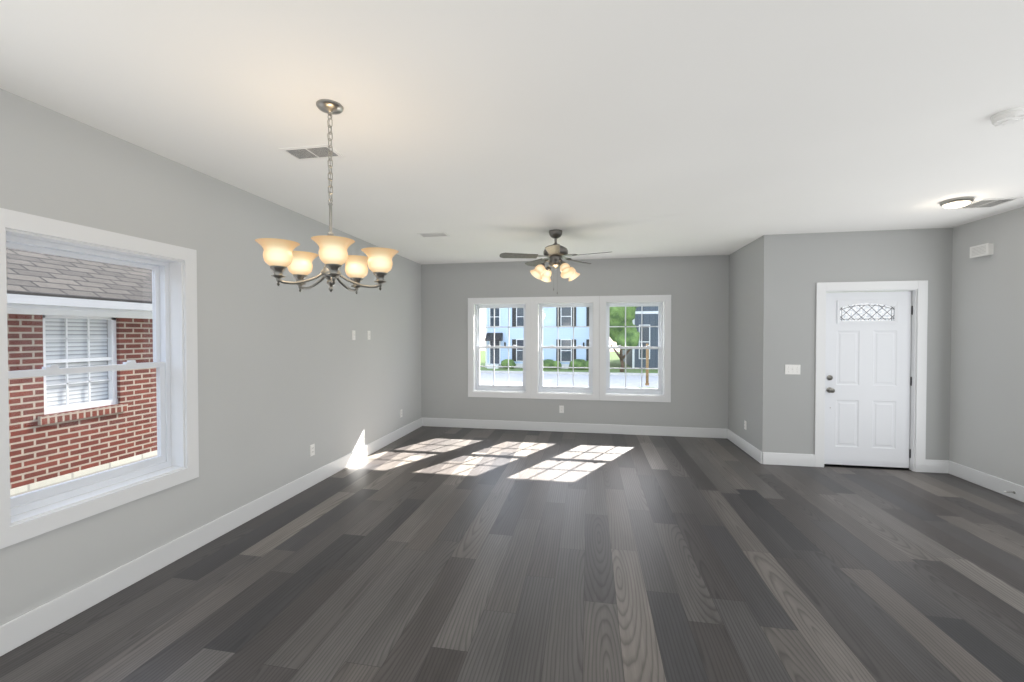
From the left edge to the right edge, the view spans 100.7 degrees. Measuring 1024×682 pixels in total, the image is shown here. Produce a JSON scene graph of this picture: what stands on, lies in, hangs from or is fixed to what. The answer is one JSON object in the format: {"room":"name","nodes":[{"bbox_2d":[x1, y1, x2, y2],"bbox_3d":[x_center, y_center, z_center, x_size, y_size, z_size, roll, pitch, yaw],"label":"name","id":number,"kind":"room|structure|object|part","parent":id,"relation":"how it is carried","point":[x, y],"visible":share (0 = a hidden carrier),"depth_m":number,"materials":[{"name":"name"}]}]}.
{"room":"empty living room","nodes":[
{"label":"empty living room","id":0,"kind":"room"},
{"bbox_2d":[0,88,421,624],"bbox_3d":[-2.504,0.145,2.444,0.200,2.740,10.110,0,1,10],"label":"wall","id":1,"kind":"structure","parent":0,"point":[289,375],"depth_m":3.33,"materials":[{"name":"grey paint"}]},
{"bbox_2d":[0,208,198,548],"bbox_3d":[-2.470,0.173,2.540,0.203,1.640,1.107,0,1,10],"label":"window","id":2,"kind":"structure","parent":1,"relation":"in","point":[31,514],"depth_m":2.61,"materials":[{"name":"white"}]},
{"bbox_2d":[0,418,423,655],"bbox_3d":[-2.396,1.442,2.443,0.020,0.145,9.710,0,1,10],"label":"baseboard","id":3,"kind":"structure","parent":1,"relation":"attached to","point":[29,626],"depth_m":2.78,"materials":[{"name":"white wood"}]},
{"bbox_2d":[310,444,314,456],"bbox_3d":[-2.051,1.122,4.363,0.010,0.116,0.072,0,1,10],"label":"electrical outlet","id":4,"kind":"object","parent":1,"relation":"attached to","point":[312,449],"visible":1,"depth_m":4.36,"materials":[{"name":"white plastic"}]},
{"bbox_2d":[352,330,354,339],"bbox_3d":[-1.906,-0.069,5.123,0.018,0.116,0.072,0,1,10],"label":"light switch","id":5,"kind":"object","parent":1,"relation":"attached to","point":[353,334],"visible":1,"depth_m":5.11,"materials":[{"name":"white plastic"}]},
{"bbox_2d":[0,426,1023,681],"bbox_3d":[0.925,1.613,1.843,7.170,0.180,10.110,0,1,10],"label":"floor","id":6,"kind":"structure","parent":0,"point":[446,554],"depth_m":2.68,"materials":[{"name":"grey wood"}]},
{"bbox_2d":[0,0,1023,264],"bbox_3d":[0.925,-1.306,1.800,7.170,0.180,10.110,0,1,10],"label":"ceiling","id":7,"kind":"structure","parent":0,"point":[482,130],"depth_m":2.22,"materials":[{"name":"white paint"}]},
{"bbox_2d":[279,144,344,160],"bbox_3d":[-1.302,-1.226,2.770,0.340,0.008,0.190,0,1,10],"label":"ceiling vent","id":8,"kind":"object","parent":7,"relation":"in","point":[310,152],"visible":0.96,"depth_m":2.77,"materials":[{"name":"white plastic"}]},
{"bbox_2d":[255,99,398,293],"bbox_3d":[-0.943,-0.740,2.239,0.667,0.966,0.644,0,1,10],"label":"chandelier","id":9,"kind":"object","parent":7,"relation":"hanging from","point":[280,256],"visible":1,"depth_m":2.19,"materials":[{"name":"beige glass"}]},
{"bbox_2d":[417,232,448,237],"bbox_3d":[-0.931,-1.259,5.040,0.340,0.008,0.190,0,1,10],"label":"ceiling vent","id":10,"kind":"object","parent":7,"relation":"in","point":[436,234],"visible":0.98,"depth_m":5.01,"materials":[{"name":"white plastic"}]},
{"bbox_2d":[500,229,608,293],"bbox_3d":[0.495,-0.895,4.817,1.242,0.729,1.196,0,1,10],"label":"ceiling fan","id":11,"kind":"object","parent":7,"relation":"hanging from","point":[555,253],"visible":1,"depth_m":4.80,"materials":[{"name":"grey metal"}]},
{"bbox_2d":[940,197,974,208],"bbox_3d":[3.939,-1.214,3.759,0.216,0.062,0.216,0,1,10],"label":"ceiling light","id":12,"kind":"object","parent":7,"relation":"attached to","point":[956,202],"visible":1,"depth_m":3.71,"materials":[{"name":"silver metal"}]},
{"bbox_2d":[953,197,1022,209],"bbox_3d":[4.288,-1.242,3.838,0.300,0.008,0.300,0,1,10],"label":"ceiling vent","id":13,"kind":"object","parent":7,"relation":"in","point":[986,203],"visible":0.96,"depth_m":3.82,"materials":[{"name":"white plastic"}]},
{"bbox_2d":[990,107,1023,126],"bbox_3d":[2.674,-1.200,2.282,0.136,0.046,0.136,0,1,10],"label":"smoke detector","id":14,"kind":"object","parent":7,"relation":"attached to","point":[1008,116],"visible":1,"depth_m":2.26,"materials":[{"name":"white plastic"}]},
{"bbox_2d":[421,255,728,428],"bbox_3d":[0.926,0.081,6.857,4.970,2.740,0.200,0,1,10],"label":"wall","id":15,"kind":"structure","parent":0,"point":[696,288],"depth_m":6.67,"materials":[{"name":"grey paint"}]},
{"bbox_2d":[468,297,531,398],"bbox_3d":[-0.189,0.108,7.043,1.067,1.640,0.203,0,1,10],"label":"window","id":16,"kind":"structure","parent":15,"relation":"in","point":[475,387],"depth_m":7.03,"materials":[{"name":"white"}]},
{"bbox_2d":[559,406,563,412],"bbox_3d":[0.794,1.092,6.788,0.072,0.116,0.010,0,1,10],"label":"electrical outlet","id":17,"kind":"object","parent":15,"relation":"attached to","point":[561,409],"visible":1,"depth_m":6.79,"materials":[{"name":"white plastic"}]},
{"bbox_2d":[532,296,599,399],"bbox_3d":[0.864,0.111,6.852,1.067,1.640,0.203,0,1,10],"label":"window","id":18,"kind":"structure","parent":15,"relation":"in","point":[541,391],"depth_m":6.84,"materials":[{"name":"white"}]},
{"bbox_2d":[424,418,727,438],"bbox_3d":[0.862,1.379,6.775,4.820,0.145,0.020,0,1,10],"label":"baseboard","id":19,"kind":"structure","parent":15,"relation":"attached to","point":[434,422],"depth_m":6.73,"materials":[{"name":"white"}]},
{"bbox_2d":[599,295,670,401],"bbox_3d":[1.916,0.114,6.660,1.067,1.640,0.203,0,1,10],"label":"window","id":20,"kind":"structure","parent":15,"relation":"in","point":[660,393],"depth_m":6.64,"materials":[{"name":"white"}]},
{"bbox_2d":[728,235,774,456],"bbox_3d":[3.179,0.098,5.695,0.120,2.740,1.280,0,1,10],"label":"wall","id":21,"kind":"structure","parent":0,"point":[751,331],"depth_m":5.40,"materials":[{"name":"grey paint"}]},
{"bbox_2d":[728,429,763,463],"bbox_3d":[3.111,1.395,5.708,0.020,0.145,1.276,0,1,10],"label":"baseboard","id":22,"kind":"structure","parent":21,"relation":"attached to","point":[741,443],"depth_m":5.56,"materials":[{"name":"white wood"}]},
{"bbox_2d":[773,228,952,459],"bbox_3d":[4.126,0.108,4.975,2.000,2.740,0.200,0,1,10],"label":"wall","id":23,"kind":"structure","parent":0,"point":[805,263],"depth_m":4.92,"materials":[{"name":"grey paint"}]},
{"bbox_2d":[764,452,814,466],"bbox_3d":[3.292,1.405,5.037,0.565,0.145,0.020,0,1,10],"label":"baseboard","id":24,"kind":"structure","parent":23,"relation":"attached to","point":[770,458],"depth_m":5.03,"materials":[{"name":"white wood"}]},
{"bbox_2d":[785,365,800,374],"bbox_3d":[3.319,0.337,5.014,0.165,0.116,0.018,0,1,10],"label":"light switch","id":25,"kind":"object","parent":23,"relation":"attached to","point":[792,369],"visible":1,"depth_m":5.01,"materials":[{"name":"white plastic"}]},
{"bbox_2d":[824,291,912,467],"bbox_3d":[4.120,0.444,4.921,0.904,2.025,0.117,0,1,10],"label":"door","id":26,"kind":"structure","parent":23,"relation":"in","point":[868,366],"depth_m":4.93,"materials":[{"name":"white wood"}]},
{"bbox_3d":[3.737,0.598,4.970,0.064,0.391,0.072,0,1,10],"label":"door knob","id":27,"kind":"part","parent":26,"relation":"part of","materials":[{"name":"silver metal"}]},
{"bbox_3d":[4.560,0.470,4.849,0.012,1.740,0.016,0,1,10],"label":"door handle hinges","id":28,"kind":"part","parent":26,"relation":"part of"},
{"bbox_2d":[814,280,927,471],"bbox_3d":[4.124,0.403,4.970,1.120,2.169,0.218,0,1,10],"label":"door frame","id":29,"kind":"structure","parent":23,"relation":"attached to","point":[920,286],"depth_m":4.83,"materials":[{"name":"white wood"}]},
{"bbox_2d":[949,207,1023,485],"bbox_3d":[4.222,0.173,0.470,0.200,2.740,8.630,0,1,10],"label":"wall","id":30,"kind":"structure","parent":0,"point":[987,384],"depth_m":4.28,"materials":[{"name":"grey paint"}]},
{"bbox_2d":[970,243,993,257],"bbox_3d":[4.800,-0.923,4.339,0.051,0.118,0.208,0,1,10],"label":"door chime","id":31,"kind":"object","parent":30,"relation":"attached to","point":[985,249],"visible":1,"depth_m":4.31,"materials":[{"name":"white plastic"}]},
{"bbox_2d":[944,460,1023,501],"bbox_3d":[4.131,1.469,0.607,0.020,0.145,8.430,0,1,10],"label":"baseboard","id":32,"kind":"structure","parent":30,"relation":"attached to","point":[999,485],"depth_m":4.30,"materials":[{"name":"white wood"}]},
{"label":"outside","id":33,"kind":"structure","parent":0,"visible":0},
{"bbox_2d":[480,351,657,387],"bbox_3d":[3.281,2.174,19.765,85.000,0.330,80.000,0,1,10],"label":"ground","id":34,"kind":"structure","parent":33,"point":[619,378],"depth_m":24.71,"materials":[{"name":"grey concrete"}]},
{"bbox_2d":[6,248,156,496],"bbox_3d":[-10.332,-0.382,4.159,10.440,5.644,23.100,0,1,10],"label":"brick house","id":35,"kind":"structure","parent":34,"relation":"on","point":[57,320],"depth_m":5.24,"materials":[{"name":"brick"}]},
{"bbox_2d":[485,307,588,369],"bbox_3d":[2.693,-1.958,32.372,8.624,8.089,8.634,0,1,10],"label":"house","id":36,"kind":"structure","parent":34,"relation":"on","point":[564,332],"depth_m":29.01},
{"bbox_2d":[609,306,639,371],"bbox_3d":[6.866,-0.864,26.320,2.425,5.649,2.587,0,1,10],"label":"tree","id":37,"kind":"object","parent":34,"relation":"on","point":[613,335],"depth_m":25.67,"materials":[{"name":"green plant"}]},
{"bbox_2d":[622,306,657,367],"bbox_3d":[13.036,-3.136,33.518,8.750,9.950,12.300,0,1,10],"label":"house","id":38,"kind":"structure","parent":34,"relation":"on","point":[652,337],"depth_m":28.80,"materials":[{"name":"stone"}]},
{"bbox_2d":[645,343,648,385],"bbox_3d":[6.223,1.075,19.523,0.156,1.935,0.156,0,1,10],"label":"utility pole","id":39,"kind":"object","parent":34,"relation":"on","point":[647,370],"depth_m":19.48,"materials":[{"name":"brown wood"}]}
]}

